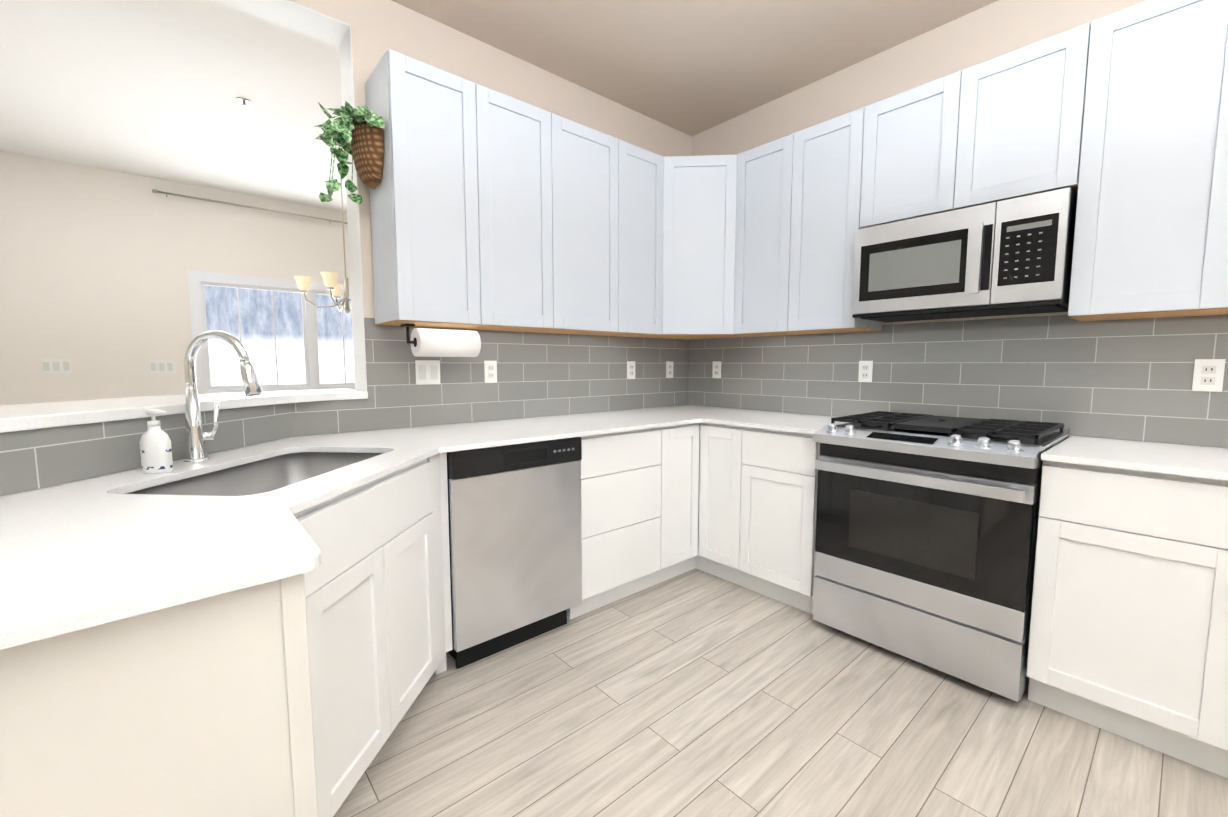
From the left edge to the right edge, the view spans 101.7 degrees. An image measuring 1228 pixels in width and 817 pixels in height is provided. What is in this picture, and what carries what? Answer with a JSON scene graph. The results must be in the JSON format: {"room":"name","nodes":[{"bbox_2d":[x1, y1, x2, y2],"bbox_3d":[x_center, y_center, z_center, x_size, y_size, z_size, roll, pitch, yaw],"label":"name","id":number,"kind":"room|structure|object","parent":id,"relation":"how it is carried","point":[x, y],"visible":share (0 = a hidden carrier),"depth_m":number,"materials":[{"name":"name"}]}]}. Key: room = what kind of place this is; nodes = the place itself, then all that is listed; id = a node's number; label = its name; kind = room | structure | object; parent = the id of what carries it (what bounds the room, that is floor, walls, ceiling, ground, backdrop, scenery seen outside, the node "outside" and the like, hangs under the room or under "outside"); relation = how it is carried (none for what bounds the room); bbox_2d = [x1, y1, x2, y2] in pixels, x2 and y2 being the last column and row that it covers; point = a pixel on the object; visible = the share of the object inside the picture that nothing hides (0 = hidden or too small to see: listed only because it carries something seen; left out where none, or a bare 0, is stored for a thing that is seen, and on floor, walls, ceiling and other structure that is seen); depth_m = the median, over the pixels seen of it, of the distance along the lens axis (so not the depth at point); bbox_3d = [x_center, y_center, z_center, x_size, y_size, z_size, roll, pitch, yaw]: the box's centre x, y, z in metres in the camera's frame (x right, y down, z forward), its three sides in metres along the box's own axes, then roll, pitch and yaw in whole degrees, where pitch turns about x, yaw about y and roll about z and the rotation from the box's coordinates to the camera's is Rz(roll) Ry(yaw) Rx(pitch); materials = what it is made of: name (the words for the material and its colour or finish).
{"room":"kitchen","nodes":[
{"label":"kitchen","id":0,"kind":"room"},
{"bbox_2d":[0,150,349,405],"bbox_3d":[-4.201,-0.558,4.204,6.620,2.790,0.120,-4,7,-41],"label":"wall","id":1,"kind":"structure","parent":0,"point":[96,263],"depth_m":4.14,"materials":[{"name":"beige paint"}]},
{"bbox_2d":[40,359,71,373],"bbox_3d":[-4.413,-0.334,3.955,0.162,0.115,0.008,-4,7,-41],"label":"light switch","id":2,"kind":"object","parent":1,"relation":"attached to","point":[56,366],"visible":1,"depth_m":3.95,"materials":[{"name":"white plastic"}]},
{"bbox_2d":[149,360,174,373],"bbox_3d":[-3.946,-0.363,4.359,0.162,0.115,0.008,-4,7,-41],"label":"light switch","id":3,"kind":"object","parent":1,"relation":"attached to","point":[160,366],"visible":1,"depth_m":4.36,"materials":[{"name":"white plastic"}]},
{"bbox_2d":[152,189,347,223],"bbox_3d":[-2.903,-1.901,5.076,2.630,0.048,0.087,-4,7,-41],"label":"curtain rod","id":4,"kind":"object","parent":1,"relation":"attached to","point":[192,197],"visible":0.71,"depth_m":4.58,"materials":[{"name":"silver metal"}]},
{"bbox_2d":[187,270,354,393],"bbox_3d":[-3.100,-0.711,5.107,1.860,1.146,0.082,-4,7,-41],"label":"window","id":5,"kind":"structure","parent":1,"relation":"in","point":[198,281],"depth_m":4.79,"materials":[{"name":"plastic"}]},
{"bbox_2d":[1,431,361,496],"bbox_3d":[-1.137,0.568,1.324,1.305,1.058,1.620,-4,7,-41],"label":"wall","id":6,"kind":"structure","parent":0,"point":[138,468],"depth_m":1.37,"materials":[{"name":"grey tile"}]},
{"bbox_2d":[0,389,367,432],"bbox_3d":[-1.269,0.024,1.274,1.503,0.032,1.850,-4,7,-41],"label":"window sill","id":7,"kind":"structure","parent":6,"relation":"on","point":[19,417],"depth_m":1.50,"materials":[{"name":"stone"}]},
{"bbox_2d":[0,399,368,496],"bbox_3d":[-1.052,0.113,1.277,1.185,0.142,1.500,-4,7,-41],"label":"wall tile","id":8,"kind":"structure","parent":6,"relation":"attached to","point":[33,459],"depth_m":1.40,"materials":[{"name":"grey tile"}]},
{"bbox_2d":[213,0,350,46],"bbox_3d":[-2.796,-1.562,0.734,4.335,0.174,0.190,-4,7,-41],"label":"wall","id":9,"kind":"structure","parent":0,"point":[328,21],"depth_m":2.03,"materials":[{"name":"beige paint"}]},
{"bbox_2d":[0,0,997,211],"bbox_3d":[-1.550,-1.726,1.026,6.620,0.100,8.220,-4,7,-41],"label":"ceiling","id":10,"kind":"structure","parent":0,"point":[153,88],"depth_m":2.65,"materials":[{"name":"white paint"}]},
{"bbox_2d":[236,97,251,107],"bbox_3d":[-2.227,-1.835,3.009,0.080,0.034,0.080,-4,7,-41],"label":"sprinkler","id":11,"kind":"object","parent":10,"relation":"attached to","point":[243,102],"visible":1,"depth_m":3.00,"materials":[{"name":"silver metal"}]},
{"bbox_2d":[294,153,350,313],"bbox_3d":[-2.073,-1.326,3.813,0.648,1.190,0.625,-4,7,-41],"label":"dining chandelier","id":12,"kind":"object","parent":10,"relation":"hanging from","point":[332,285],"visible":0.69,"depth_m":3.76,"materials":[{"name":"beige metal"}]},
{"bbox_2d":[350,0,691,430],"bbox_3d":[-0.340,-0.448,2.970,2.165,2.790,0.190,-4,7,-41],"label":"wall","id":13,"kind":"structure","parent":0,"point":[379,28],"depth_m":2.42,"materials":[{"name":"beige paint"}]},
{"bbox_2d":[339,25,366,391],"bbox_3d":[-1.159,-0.300,2.270,0.004,2.620,0.184,-4,7,-41],"label":"trim","id":14,"kind":"structure","parent":13,"relation":"attached to","point":[347,91],"depth_m":2.22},
{"bbox_2d":[365,49,496,329],"bbox_3d":[-0.800,-0.879,2.183,0.411,1.011,0.319,-4,7,-41],"label":"upper cabinet","id":15,"kind":"object","parent":13,"relation":"attached to","point":[493,210],"depth_m":2.06,"materials":[{"name":"white wood"}]},
{"bbox_2d":[315,101,384,204],"bbox_3d":[-1.065,-1.012,1.978,0.240,0.399,0.361,-4,7,-41],"label":"hanging plant","id":16,"kind":"object","parent":15,"relation":"hanging from","point":[359,130],"visible":1,"depth_m":1.97,"materials":[{"name":"plant"}]},
{"bbox_2d":[401,324,480,356],"bbox_3d":[-0.776,-0.306,2.277,0.355,0.140,0.124,-4,7,-41],"label":"paper towel","id":17,"kind":"object","parent":15,"relation":"hanging from","point":[423,342],"visible":1,"depth_m":2.23,"materials":[{"name":"white paper"}]},
{"bbox_2d":[481,90,568,332],"bbox_3d":[-0.545,-0.898,2.402,0.501,1.011,0.319,-4,7,-41],"label":"upper cabinet","id":18,"kind":"object","parent":13,"relation":"attached to","point":[529,140],"depth_m":2.34,"materials":[{"name":"white wood"}]},
{"bbox_2d":[364,317,688,430],"bbox_3d":[-0.278,-0.212,2.915,2.160,0.500,0.005,-4,7,-41],"label":"wall tile","id":19,"kind":"structure","parent":13,"relation":"attached to","point":[545,374],"depth_m":2.72,"materials":[{"name":"grey tile"}]},
{"bbox_2d":[415,360,440,384],"bbox_3d":[-0.886,-0.172,2.381,0.116,0.115,0.008,-4,7,-41],"label":"light switch","id":20,"kind":"object","parent":19,"relation":"attached to","point":[427,372],"visible":1,"depth_m":2.38,"materials":[{"name":"white plastic"}]},
{"bbox_2d":[484,361,496,382],"bbox_3d":[-0.640,-0.191,2.594,0.070,0.115,0.007,-4,7,-41],"label":"electrical outlet","id":21,"kind":"object","parent":19,"relation":"attached to","point":[490,371],"visible":1,"depth_m":2.59,"materials":[{"name":"white plastic"}]},
{"bbox_2d":[627,361,634,378],"bbox_3d":[0.113,-0.248,3.243,0.070,0.115,0.007,-4,7,-41],"label":"electrical outlet","id":22,"kind":"object","parent":19,"relation":"attached to","point":[630,369],"visible":1,"depth_m":3.24,"materials":[{"name":"white plastic"}]},
{"bbox_2d":[666,361,672,377],"bbox_3d":[0.389,-0.270,3.482,0.070,0.115,0.007,-4,7,-41],"label":"electrical outlet","id":23,"kind":"object","parent":19,"relation":"attached to","point":[669,369],"visible":1,"depth_m":3.48,"materials":[{"name":"white plastic"}]},
{"bbox_2d":[537,118,616,335],"bbox_3d":[-0.240,-0.922,2.665,0.544,1.011,0.319,-4,7,-41],"label":"upper cabinet","id":24,"kind":"object","parent":13,"relation":"attached to","point":[586,148],"depth_m":2.56,"materials":[{"name":"white wood"}]},
{"bbox_2d":[609,135,660,337],"bbox_3d":[0.063,-0.943,2.900,0.461,1.011,0.360,-4,7,-41],"label":"upper cabinet","id":25,"kind":"object","parent":13,"relation":"attached to","point":[634,171],"depth_m":2.77,"materials":[{"name":"white wood"}]},
{"bbox_2d":[333,568,1227,816],"bbox_3d":[-1.510,1.157,1.238,6.860,0.100,8.340,-4,7,-41],"label":"floor","id":26,"kind":"structure","parent":0,"point":[695,692],"depth_m":1.63,"materials":[{"name":"laminate"}]},
{"bbox_2d":[240,452,452,816],"bbox_3d":[-0.682,0.638,1.469,0.581,0.892,0.572,-4,7,-41],"label":"base cabinet","id":27,"kind":"object","parent":26,"relation":"on","point":[294,696],"depth_m":1.26,"materials":[{"name":"white wood"}]},
{"bbox_2d":[0,461,320,649],"bbox_3d":[-0.980,0.334,0.865,0.720,0.225,0.886,-4,7,-41],"label":"countertop","id":28,"kind":"structure","parent":27,"relation":"on","point":[86,553],"depth_m":0.83,"materials":[{"name":"stone"}]},
{"bbox_2d":[447,437,581,668],"bbox_3d":[-0.570,0.567,2.296,0.596,0.888,0.620,-4,7,-41],"label":"dishwasher","id":29,"kind":"object","parent":26,"relation":"on","point":[515,533],"visible":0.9,"depth_m":2.04,"materials":[{"name":"silver metal"}]},
{"bbox_2d":[567,427,659,619],"bbox_3d":[-0.133,0.529,2.695,0.586,0.892,0.618,-4,7,-41],"label":"base cabinet","id":30,"kind":"object","parent":26,"relation":"on","point":[620,471],"depth_m":2.43,"materials":[{"name":"white wood"}]},
{"bbox_2d":[660,422,699,582],"bbox_3d":[0.187,0.508,2.932,0.326,0.892,0.677,-4,7,-41],"label":"base cabinet","id":31,"kind":"object","parent":26,"relation":"on","point":[679,444],"depth_m":2.72,"materials":[{"name":"white wood"}]},
{"bbox_2d":[81,405,791,504],"bbox_3d":[-0.334,0.223,2.114,3.339,0.225,1.184,-4,7,-41],"label":"countertop","id":32,"kind":"structure","parent":31,"relation":"on","point":[325,467],"depth_m":1.90,"materials":[{"name":"stone"}]},
{"bbox_2d":[139,409,172,473],"bbox_3d":[-1.257,0.088,1.369,0.065,0.175,0.060,-4,7,-41],"label":"soap dispenser","id":33,"kind":"object","parent":32,"relation":"on","point":[155,449],"visible":1,"depth_m":1.35,"materials":[{"name":"white plastic"}]},
{"bbox_2d":[183,330,261,462],"bbox_3d":[-1.181,-0.035,1.499,0.192,0.397,0.210,-4,7,-41],"label":"faucet","id":34,"kind":"object","parent":32,"relation":"on","point":[196,436],"visible":0.98,"depth_m":1.50,"materials":[{"name":"silver metal"}]},
{"bbox_2d":[125,452,383,495],"bbox_3d":[-0.984,0.290,1.479,0.778,0.204,0.778,-4,7,-41],"label":"sink","id":35,"kind":"object","parent":32,"relation":"in","point":[269,472],"depth_m":1.63,"materials":[{"name":"metal"}]},
{"bbox_2d":[700,409,851,433],"bbox_3d":[0.941,0.069,2.678,0.659,0.020,0.635,-4,7,-41],"label":"countertop","id":36,"kind":"structure","parent":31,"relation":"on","point":[801,423],"depth_m":2.74,"materials":[{"name":"stone"}]},
{"bbox_2d":[700,422,751,588],"bbox_3d":[0.791,0.513,2.880,0.678,0.892,0.355,-4,7,-41],"label":"base cabinet","id":37,"kind":"object","parent":26,"relation":"on","point":[725,450],"depth_m":2.69,"materials":[{"name":"white wood"}]},
{"bbox_2d":[748,428,819,613],"bbox_3d":[1.010,0.531,2.673,0.619,0.892,0.477,-4,7,-41],"label":"base cabinet","id":38,"kind":"object","parent":26,"relation":"on","point":[782,536],"depth_m":2.43,"materials":[{"name":"white wood"}]},
{"bbox_2d":[812,411,1068,701],"bbox_3d":[1.372,0.535,2.163,0.685,0.974,0.756,-4,7,-41],"label":"range","id":39,"kind":"object","parent":26,"relation":"on","point":[926,537],"visible":1,"depth_m":1.92,"materials":[{"name":"silver metal"}]},
{"bbox_2d":[1026,460,1215,762],"bbox_3d":[1.834,0.615,1.725,0.619,0.892,0.508,-4,7,-41],"label":"base cabinet","id":40,"kind":"object","parent":26,"relation":"on","point":[1121,567],"depth_m":1.56,"materials":[{"name":"white wood"}]},
{"bbox_2d":[1188,479,1227,778],"bbox_3d":[2.113,0.644,1.405,0.619,0.892,0.576,-4,7,-41],"label":"base cabinet","id":41,"kind":"object","parent":26,"relation":"on","point":[1208,736],"depth_m":1.42,"materials":[{"name":"white wood"}]},
{"bbox_2d":[1041,436,1227,480],"bbox_3d":[1.976,0.174,1.503,0.640,0.020,0.967,-4,7,-41],"label":"countertop","id":42,"kind":"structure","parent":41,"relation":"on","point":[1174,459],"depth_m":1.62,"materials":[{"name":"stone"}]},
{"bbox_2d":[691,0,1217,447],"bbox_3d":[0.946,-0.471,3.229,0.120,2.790,8.100,-4,7,-41],"label":"wall","id":43,"kind":"structure","parent":0,"point":[990,31],"depth_m":2.44,"materials":[{"name":"beige paint"}]},
{"bbox_2d":[653,153,757,339],"bbox_3d":[0.506,-0.959,3.080,0.667,1.011,0.667,-4,7,-41],"label":"upper cabinet","id":44,"kind":"object","parent":43,"relation":"attached to","point":[701,195],"depth_m":2.90,"materials":[{"name":"white wood"}]},
{"bbox_2d":[737,129,804,335],"bbox_3d":[0.919,-0.937,2.839,0.360,1.011,0.460,-4,7,-41],"label":"upper cabinet","id":45,"kind":"object","parent":43,"relation":"attached to","point":[772,173],"depth_m":2.71,"materials":[{"name":"white wood"}]},
{"bbox_2d":[777,101,881,335],"bbox_3d":[1.162,-0.915,2.591,0.319,1.011,0.473,-4,7,-41],"label":"upper cabinet","id":46,"kind":"object","parent":43,"relation":"attached to","point":[841,151],"depth_m":2.45,"materials":[{"name":"white wood"}]},
{"bbox_2d":[873,80,936,225],"bbox_3d":[1.421,-1.121,2.272,0.319,0.545,0.440,-4,7,-41],"label":"upper cabinet","id":47,"kind":"object","parent":43,"relation":"attached to","point":[907,126],"depth_m":2.20,"materials":[{"name":"white wood"}]},
{"bbox_2d":[688,314,1227,447],"bbox_3d":[1.619,-0.165,2.381,0.005,0.500,3.300,-4,7,-41],"label":"wall tile","id":48,"kind":"structure","parent":43,"relation":"attached to","point":[1127,379],"depth_m":2.23,"materials":[{"name":"grey tile"}]},
{"bbox_2d":[712,361,720,377],"bbox_3d":[0.704,-0.265,3.423,0.007,0.115,0.070,-4,7,-41],"label":"electrical outlet","id":49,"kind":"object","parent":48,"relation":"attached to","point":[716,371],"visible":1,"depth_m":3.42,"materials":[{"name":"white plastic"}]},
{"bbox_2d":[858,361,872,381],"bbox_3d":[1.349,-0.198,2.681,0.007,0.115,0.070,-4,7,-41],"label":"electrical outlet","id":50,"kind":"object","parent":48,"relation":"attached to","point":[865,371],"visible":1,"depth_m":2.68,"materials":[{"name":"white plastic"}]},
{"bbox_2d":[1192,359,1225,391],"bbox_3d":[2.127,-0.119,1.787,0.007,0.115,0.070,-4,7,-41],"label":"electrical outlet","id":51,"kind":"object","parent":48,"relation":"attached to","point":[1208,375],"visible":1,"depth_m":1.78,"materials":[{"name":"white plastic"}]},
{"bbox_2d":[933,20,1096,213],"bbox_3d":[1.632,-1.099,2.030,0.319,0.545,0.441,-4,7,-41],"label":"upper cabinet","id":52,"kind":"object","parent":43,"relation":"attached to","point":[1010,125],"depth_m":1.91,"materials":[{"name":"white wood"}]},
{"bbox_2d":[852,187,1076,321],"bbox_3d":[1.493,-0.612,2.166,0.407,0.409,0.738,-4,7,-41],"label":"microwave","id":53,"kind":"object","parent":52,"relation":"attached to","point":[1013,256],"visible":0.98,"depth_m":1.99,"materials":[{"name":"silver metal"}]},
{"bbox_2d":[1061,0,1220,320],"bbox_3d":[1.898,-0.840,1.744,0.319,1.011,0.493,-4,7,-41],"label":"upper cabinet","id":54,"kind":"object","parent":43,"relation":"attached to","point":[1137,232],"depth_m":1.66,"materials":[{"name":"white wood"}]},
{"bbox_2d":[1193,0,1227,315],"bbox_3d":[2.151,-0.814,1.454,0.319,1.011,0.517,-4,7,-41],"label":"upper cabinet","id":55,"kind":"object","parent":43,"relation":"attached to","point":[1210,285],"depth_m":1.55,"materials":[{"name":"white wood"}]},
{"label":"outside","id":56,"kind":"structure","parent":0,"visible":0},
{"bbox_2d":[204,285,354,385],"bbox_3d":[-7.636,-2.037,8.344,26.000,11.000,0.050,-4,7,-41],"label":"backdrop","id":57,"kind":"structure","parent":56,"point":[256,321],"depth_m":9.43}
]}

